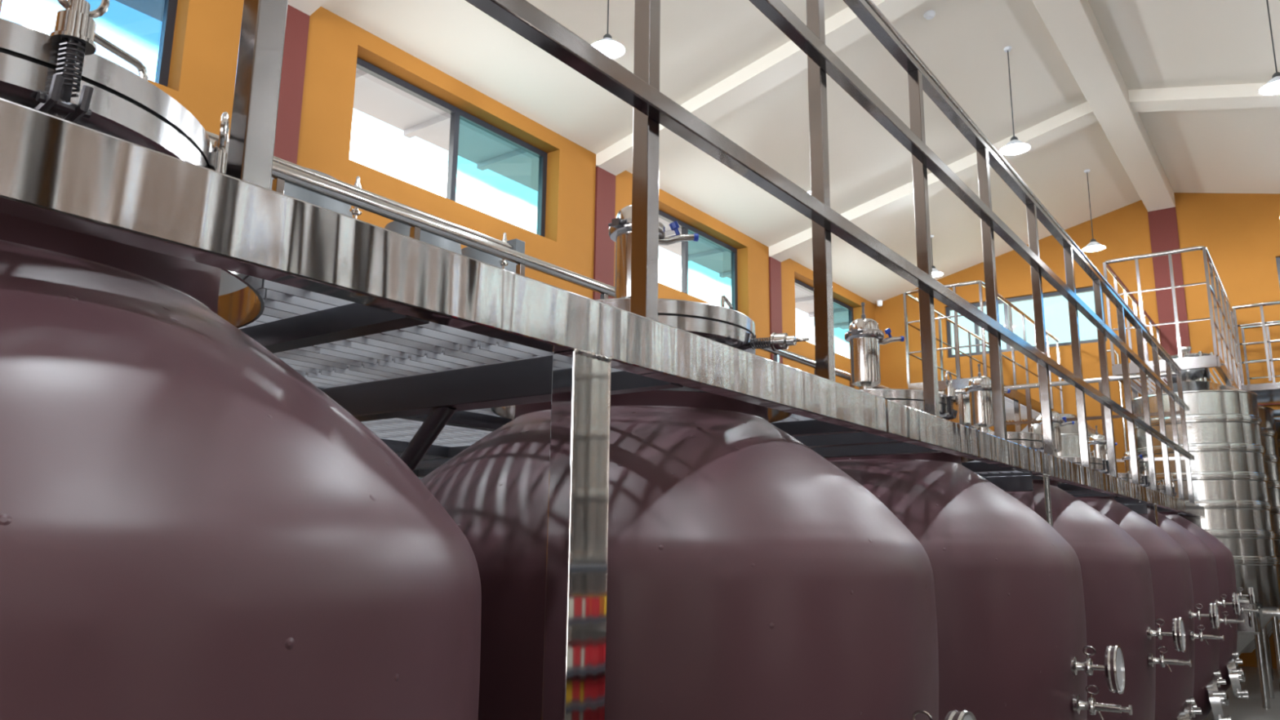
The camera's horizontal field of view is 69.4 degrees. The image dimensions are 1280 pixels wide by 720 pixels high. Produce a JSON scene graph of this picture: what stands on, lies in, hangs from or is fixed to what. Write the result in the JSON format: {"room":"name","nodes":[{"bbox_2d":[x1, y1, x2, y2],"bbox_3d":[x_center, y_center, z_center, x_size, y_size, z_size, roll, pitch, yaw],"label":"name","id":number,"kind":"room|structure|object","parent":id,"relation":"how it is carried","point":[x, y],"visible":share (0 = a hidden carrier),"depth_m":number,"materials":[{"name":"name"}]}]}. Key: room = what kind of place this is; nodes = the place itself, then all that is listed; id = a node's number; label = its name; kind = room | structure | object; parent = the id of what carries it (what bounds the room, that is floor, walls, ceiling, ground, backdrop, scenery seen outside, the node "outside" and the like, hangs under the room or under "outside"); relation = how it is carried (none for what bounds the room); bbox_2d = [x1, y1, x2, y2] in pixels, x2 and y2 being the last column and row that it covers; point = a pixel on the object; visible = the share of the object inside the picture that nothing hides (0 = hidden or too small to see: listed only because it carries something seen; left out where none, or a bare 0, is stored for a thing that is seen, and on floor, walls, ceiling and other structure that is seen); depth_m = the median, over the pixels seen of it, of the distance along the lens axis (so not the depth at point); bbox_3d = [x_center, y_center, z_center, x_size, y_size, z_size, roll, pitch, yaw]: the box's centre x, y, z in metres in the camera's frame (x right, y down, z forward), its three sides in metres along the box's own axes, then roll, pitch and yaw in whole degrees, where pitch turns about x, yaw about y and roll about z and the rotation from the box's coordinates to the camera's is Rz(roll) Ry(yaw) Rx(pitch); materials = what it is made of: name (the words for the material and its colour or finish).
{"room":"winery tank room","nodes":[
{"label":"winery tank room","id":0,"kind":"room"},
{"bbox_2d":[137,0,875,389],"bbox_3d":[-2.753,-0.194,6.737,0.250,5.940,23.300,-8,-14,36],"label":"wall","id":1,"kind":"structure","parent":0,"point":[202,78],"depth_m":8.21,"materials":[{"name":"orange paint"}]},
{"bbox_2d":[155,0,177,86],"bbox_3d":[-4.035,-2.501,5.515,0.060,1.000,2.500,-8,-14,36],"label":"window","id":2,"kind":"structure","parent":1,"relation":"in","point":[163,63],"depth_m":6.44,"materials":[{"name":"grey metal"}]},
{"bbox_2d":[273,4,310,164],"bbox_3d":[-2.708,-0.013,6.539,0.035,5.510,0.320,-8,-14,36],"label":"trim","id":3,"kind":"structure","parent":1,"relation":"attached to","point":[296,33],"depth_m":6.99,"materials":[{"name":"red paint"}]},
{"bbox_2d":[355,57,547,236],"bbox_3d":[-1.736,-1.867,8.575,0.060,1.000,2.500,-8,-14,36],"label":"window","id":4,"kind":"structure","parent":1,"relation":"in","point":[456,113],"depth_m":8.61,"materials":[{"name":"grey metal"}]},
{"bbox_2d":[115,0,848,329],"bbox_3d":[-2.939,-2.631,7.825,0.800,0.100,24.000,-8,-14,36],"label":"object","id":5,"kind":"structure","parent":1,"relation":"attached to","point":[375,97],"depth_m":9.38,"materials":[{"name":"white paint"}]},
{"bbox_2d":[355,70,848,328],"bbox_3d":[-2.908,-2.547,7.835,0.780,0.060,23.080,-8,-14,36],"label":"beam","id":6,"kind":"structure","parent":1,"relation":"attached to","point":[362,76],"depth_m":9.77,"materials":[{"name":"white paint"}]},
{"bbox_2d":[592,164,615,299],"bbox_3d":[-0.409,0.620,9.599,0.035,5.510,0.320,-8,-14,36],"label":"trim","id":7,"kind":"structure","parent":1,"relation":"attached to","point":[605,184],"depth_m":9.97,"materials":[{"name":"red paint"}]},
{"bbox_2d":[658,209,737,311],"bbox_3d":[0.564,-1.233,11.636,0.060,1.000,2.500,-8,-14,36],"label":"window","id":8,"kind":"structure","parent":1,"relation":"in","point":[686,228],"depth_m":11.88,"materials":[{"name":"grey metal"}]},
{"bbox_2d":[768,256,782,364],"bbox_3d":[1.891,1.254,12.659,0.035,5.510,0.320,-8,-14,36],"label":"trim","id":9,"kind":"structure","parent":1,"relation":"attached to","point":[775,265],"depth_m":13.05,"materials":[{"name":"red paint"}]},
{"bbox_2d":[794,278,853,326],"bbox_3d":[2.863,-0.599,14.696,0.060,1.000,2.500,-8,-14,36],"label":"window","id":10,"kind":"structure","parent":1,"relation":"in","point":[798,283],"depth_m":15.28,"materials":[{"name":"grey"}]},
{"bbox_2d":[595,0,928,175],"bbox_3d":[3.232,-3.146,7.644,8.960,1.240,0.320,-8,-14,36],"label":"beam","id":11,"kind":"structure","parent":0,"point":[844,28],"depth_m":9.05,"materials":[{"name":"white paint"}]},
{"bbox_2d":[320,0,1279,304],"bbox_3d":[0.918,-3.887,4.584,9.460,1.269,23.450,-8,-14,36],"label":"ceiling","id":12,"kind":"structure","parent":0,"point":[1152,43],"depth_m":9.86,"materials":[{"name":"white paint"}]},
{"bbox_2d":[288,0,327,15],"bbox_3d":[0.932,-3.780,4.584,8.960,1.240,0.320,-8,-14,36],"label":"beam","id":13,"kind":"structure","parent":12,"relation":"attached to","point":[308,7],"depth_m":7.08,"materials":[{"name":"white paint"}]},
{"bbox_2d":[591,0,624,58],"bbox_3d":[-0.263,-2.818,7.577,0.286,0.599,0.286,-8,-14,36],"label":"pendant lamp","id":14,"kind":"object","parent":12,"relation":"hanging from","point":[607,46],"visible":0.92,"depth_m":7.54,"materials":[{"name":"white metal"}]},
{"bbox_2d":[876,300,882,306],"bbox_3d":[4.133,-0.968,15.935,0.100,0.105,0.100,-8,-14,36],"label":"security camera","id":15,"kind":"object","parent":12,"relation":"attached to","point":[879,303],"visible":1,"depth_m":15.90,"materials":[{"name":"white plastic"}]},
{"bbox_2d":[923,9,935,19],"bbox_3d":[2.744,-3.263,8.758,0.110,0.048,0.110,-8,-14,36],"label":"smoke detector","id":16,"kind":"object","parent":12,"relation":"attached to","point":[929,15],"visible":1,"depth_m":8.72,"materials":[{"name":"white plastic"}]},
{"bbox_2d":[930,235,942,277],"bbox_3d":[4.324,-1.553,13.682,0.286,0.599,0.286,-8,-14,36],"label":"pendant lamp","id":17,"kind":"object","parent":12,"relation":"hanging from","point":[935,273],"visible":0.54,"depth_m":13.65,"materials":[{"name":"white metal"}]},
{"bbox_2d":[1000,45,1030,155],"bbox_3d":[3.781,-2.668,9.414,0.286,1.113,0.286,-8,-14,36],"label":"pendant lamp","id":18,"kind":"object","parent":12,"relation":"hanging from","point":[1015,146],"visible":1,"depth_m":9.37,"materials":[{"name":"white metal"}]},
{"bbox_2d":[1082,168,1105,252],"bbox_3d":[6.075,-2.036,12.466,0.286,1.113,0.286,-8,-14,36],"label":"pendant lamp","id":19,"kind":"object","parent":12,"relation":"hanging from","point":[1093,246],"visible":1,"depth_m":12.42,"materials":[{"name":"white metal"}]},
{"bbox_2d":[1031,0,1175,211],"bbox_3d":[0.908,-4.259,4.638,0.360,0.320,23.000,-8,-14,36],"label":"beam","id":20,"kind":"structure","parent":12,"relation":"attached to","point":[1073,26],"depth_m":10.17,"materials":[{"name":"white paint"}]},
{"bbox_2d":[1258,0,1279,94],"bbox_3d":[5.534,-2.800,8.086,0.286,0.895,0.286,-8,-14,36],"label":"pendant lamp","id":21,"kind":"object","parent":12,"relation":"hanging from","point":[1272,86],"visible":1,"depth_m":8.07,"materials":[{"name":"white metal"}]},
{"bbox_2d":[768,82,1279,262],"bbox_3d":[5.531,-2.512,10.704,8.960,1.240,0.320,-8,-14,36],"label":"beam","id":22,"kind":"structure","parent":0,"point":[1079,117],"depth_m":11.05,"materials":[{"name":"white"}]},
{"bbox_2d":[875,192,1279,668],"bbox_3d":[7.768,0.181,13.302,8.960,8.000,0.250,-8,-14,36],"label":"wall","id":23,"kind":"structure","parent":0,"point":[1240,233],"depth_m":13.68,"materials":[{"name":"orange paint"}]},
{"bbox_2d":[945,286,1106,358],"bbox_3d":[6.089,-0.573,14.688,2.400,0.880,0.060,-8,-14,36],"label":"window","id":24,"kind":"structure","parent":23,"relation":"in","point":[948,309],"depth_m":14.83,"materials":[{"name":"grey metal"}]},
{"bbox_2d":[1147,206,1191,383],"bbox_3d":[7.680,0.929,13.045,0.360,6.430,0.035,-8,-14,36],"label":"trim","id":25,"kind":"structure","parent":23,"relation":"attached to","point":[1163,228],"depth_m":13.46,"materials":[{"name":"red paint"}]},
{"bbox_2d":[1257,403,1279,405],"bbox_3d":[9.796,0.346,11.573,3.710,0.190,0.040,-8,-14,36],"label":"trim","id":26,"kind":"structure","parent":23,"relation":"attached to","point":[1267,403],"depth_m":12.47,"materials":[{"name":"red paint"}]},
{"bbox_2d":[1273,409,1279,416],"bbox_3d":[9.699,0.545,11.427,3.620,0.090,0.090,-8,-14,36],"label":"pipe","id":27,"kind":"object","parent":23,"relation":"attached to","point":[1276,412],"visible":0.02,"depth_m":12.28,"materials":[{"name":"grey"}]},
{"bbox_2d":[1275,257,1279,288],"bbox_3d":[9.746,-1.095,12.049,2.320,0.900,0.060,-8,-14,36],"label":"window","id":28,"kind":"structure","parent":23,"relation":"in","point":[1277,259],"depth_m":12.75,"materials":[{"name":"grey"}]},
{"bbox_2d":[1204,666,1279,719],"bbox_3d":[0.892,2.270,3.424,9.360,0.100,23.200,-8,-14,36],"label":"floor","id":29,"kind":"structure","parent":0,"point":[1251,708],"depth_m":9.25,"materials":[{"name":"concrete"}]},
{"bbox_2d":[0,0,481,719],"bbox_3d":[-0.951,0.470,1.136,1.481,2.498,1.481,2,-11,-8],"label":"tank","id":30,"kind":"object","parent":29,"relation":"on","point":[192,527],"visible":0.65,"depth_m":0.86,"materials":[{"name":"brown metal"}]},
{"bbox_2d":[218,167,352,295],"bbox_3d":[-2.198,0.697,5.412,0.873,3.690,0.873,-8,-14,36],"label":"tank","id":31,"kind":"object","parent":29,"relation":"on","point":[228,283],"visible":0.09,"depth_m":5.41,"materials":[{"name":"silver metal"}]},
{"bbox_2d":[349,206,361,218],"bbox_3d":[-1.493,-0.760,4.799,0.048,0.059,0.071,-8,-14,36],"label":"valve","id":32,"kind":"object","parent":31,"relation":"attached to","point":[355,211],"depth_m":4.80,"materials":[{"name":"silver metal"}]},
{"bbox_2d":[353,176,362,188],"bbox_3d":[-1.489,-0.926,4.835,0.048,0.058,0.051,-8,-14,36],"label":"valve","id":33,"kind":"object","parent":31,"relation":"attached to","point":[357,184],"depth_m":4.84,"materials":[{"name":"silver metal"}]},
{"bbox_2d":[384,221,462,479],"bbox_3d":[-1.575,0.868,6.240,0.661,3.690,0.661,-8,-14,36],"label":"tank","id":34,"kind":"object","parent":29,"relation":"on","point":[394,226],"visible":0.14,"depth_m":6.34,"materials":[{"name":"silver metal"}]},
{"bbox_2d":[461,246,517,272],"bbox_3d":[-1.178,0.978,6.769,0.614,3.690,0.614,-8,-14,36],"label":"tank","id":35,"kind":"object","parent":29,"relation":"on","point":[468,251],"visible":0.16,"depth_m":6.87,"materials":[{"name":"silver metal"}]},
{"bbox_2d":[501,232,507,242],"bbox_3d":[-0.850,-0.751,5.685,0.048,0.059,0.049,-8,-14,36],"label":"valve","id":36,"kind":"object","parent":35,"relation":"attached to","point":[504,239],"depth_m":5.69,"materials":[{"name":"silver metal"}]},
{"bbox_2d":[498,258,507,269],"bbox_3d":[-0.853,-0.583,5.650,0.048,0.060,0.070,-8,-14,36],"label":"valve","id":37,"kind":"object","parent":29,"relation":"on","point":[503,263],"depth_m":5.66,"materials":[{"name":"silver metal"}]},
{"bbox_2d":[0,0,1204,719],"bbox_3d":[0.629,0.820,4.841,2.874,3.290,13.050,-8,-14,36],"label":"catwalk","id":38,"kind":"object","parent":29,"relation":"on","point":[433,349],"visible":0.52,"depth_m":1.76,"materials":[{"name":"silver metal"}]},
{"bbox_2d":[420,204,976,719],"bbox_3d":[-0.003,0.732,2.398,1.481,2.498,1.481,2,-11,-8],"label":"tank","id":39,"kind":"object","parent":29,"relation":"on","point":[750,576],"visible":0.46,"depth_m":1.81,"materials":[{"name":"brown metal"}]},
{"bbox_2d":[949,393,993,431],"bbox_3d":[4.096,2.085,11.451,1.034,3.460,1.034,-8,-14,36],"label":"tank","id":40,"kind":"object","parent":29,"relation":"on","point":[966,411],"visible":0.03,"depth_m":11.55,"materials":[{"name":"grey metal"}]},
{"bbox_2d":[824,302,1132,719],"bbox_3d":[0.946,0.993,3.659,1.481,2.498,1.481,2,-11,-8],"label":"tank","id":41,"kind":"object","parent":29,"relation":"on","point":[1010,604],"visible":0.41,"depth_m":3.06,"materials":[{"name":"brown metal"}]},
{"bbox_2d":[902,280,1064,431],"bbox_3d":[4.842,1.686,12.459,0.990,4.652,3.957,-8,-14,36],"label":"railing","id":42,"kind":"object","parent":29,"relation":"on","point":[1015,407],"visible":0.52,"depth_m":11.92,"materials":[{"name":"silver metal"}]},
{"bbox_2d":[1021,413,1100,457],"bbox_3d":[4.842,2.135,10.500,1.034,3.010,1.034,-8,-14,36],"label":"tank","id":43,"kind":"object","parent":29,"relation":"on","point":[1069,433],"visible":0.06,"depth_m":10.27,"materials":[{"name":"grey metal"}]},
{"bbox_2d":[964,363,1191,719],"bbox_3d":[1.894,1.254,4.921,1.481,2.498,1.481,2,-11,-8],"label":"tank","id":44,"kind":"object","parent":29,"relation":"on","point":[1116,570],"visible":0.32,"depth_m":4.32,"materials":[{"name":"brown metal"}]},
{"bbox_2d":[1106,349,1128,452],"bbox_3d":[6.792,1.976,12.998,0.240,4.338,0.038,-8,-14,36],"label":"pipe","id":45,"kind":"object","parent":29,"relation":"on","point":[1108,350],"visible":0.32,"depth_m":13.19,"materials":[{"name":"silver metal"}]},
{"bbox_2d":[1038,410,1224,719],"bbox_3d":[2.842,1.516,6.184,1.481,2.498,1.481,2,-11,-8],"label":"tank","id":46,"kind":"object","parent":29,"relation":"on","point":[1170,564],"visible":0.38,"depth_m":5.59,"materials":[{"name":"brown metal"}]},
{"bbox_2d":[1088,425,1244,719],"bbox_3d":[3.790,1.777,7.445,1.481,2.498,1.481,2,-11,-8],"label":"tank","id":47,"kind":"object","parent":29,"relation":"on","point":[1207,675],"visible":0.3,"depth_m":6.82,"materials":[{"name":"brown metal"}]},
{"bbox_2d":[1102,245,1274,693],"bbox_3d":[6.696,1.441,11.116,1.015,4.652,3.957,-8,-14,36],"label":"railing","id":48,"kind":"object","parent":29,"relation":"on","point":[1210,361],"visible":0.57,"depth_m":10.10,"materials":[{"name":"silver metal"}]},
{"bbox_2d":[1231,300,1279,404],"bbox_3d":[9.020,-0.205,10.952,3.200,1.071,1.344,-8,-14,36],"label":"walkway","id":49,"kind":"object","parent":48,"relation":"attached to","point":[1267,393],"visible":0.94,"depth_m":11.34,"materials":[{"name":"silver metal"}]},
{"bbox_2d":[1121,450,1258,699],"bbox_3d":[4.738,2.039,8.707,1.481,2.498,1.481,2,-11,-8],"label":"tank","id":50,"kind":"object","parent":29,"relation":"on","point":[1229,660],"visible":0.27,"depth_m":8.10,"materials":[{"name":"brown metal"}]},
{"bbox_2d":[1132,346,1279,708],"bbox_3d":[6.016,1.671,9.866,1.233,3.700,1.233,9,-14,-35],"label":"tank","id":51,"kind":"object","parent":29,"relation":"on","point":[1229,477],"visible":0.52,"depth_m":9.40,"materials":[{"name":"grey metal"}]},
{"bbox_2d":[1262,607,1279,619],"bbox_3d":[6.238,2.427,9.010,0.284,0.209,0.120,-8,-14,36],"label":"valve","id":52,"kind":"object","parent":51,"relation":"attached to","point":[1265,612],"visible":1,"depth_m":9.02,"materials":[{"name":"silver metal"}]},
{"bbox_2d":[1241,404,1279,689],"bbox_3d":[6.900,2.093,10.864,1.234,3.280,1.234,-8,-14,36],"label":"tank","id":53,"kind":"object","parent":29,"relation":"on","point":[1268,433],"visible":0.2,"depth_m":10.46,"materials":[{"name":"grey metal"}]},
{"bbox_2d":[1268,418,1279,638],"bbox_3d":[7.749,2.307,11.894,1.234,3.280,1.234,-8,-14,36],"label":"tank","id":54,"kind":"object","parent":29,"relation":"on","point":[1277,422],"visible":0.02,"depth_m":11.61,"materials":[{"name":"grey metal"}]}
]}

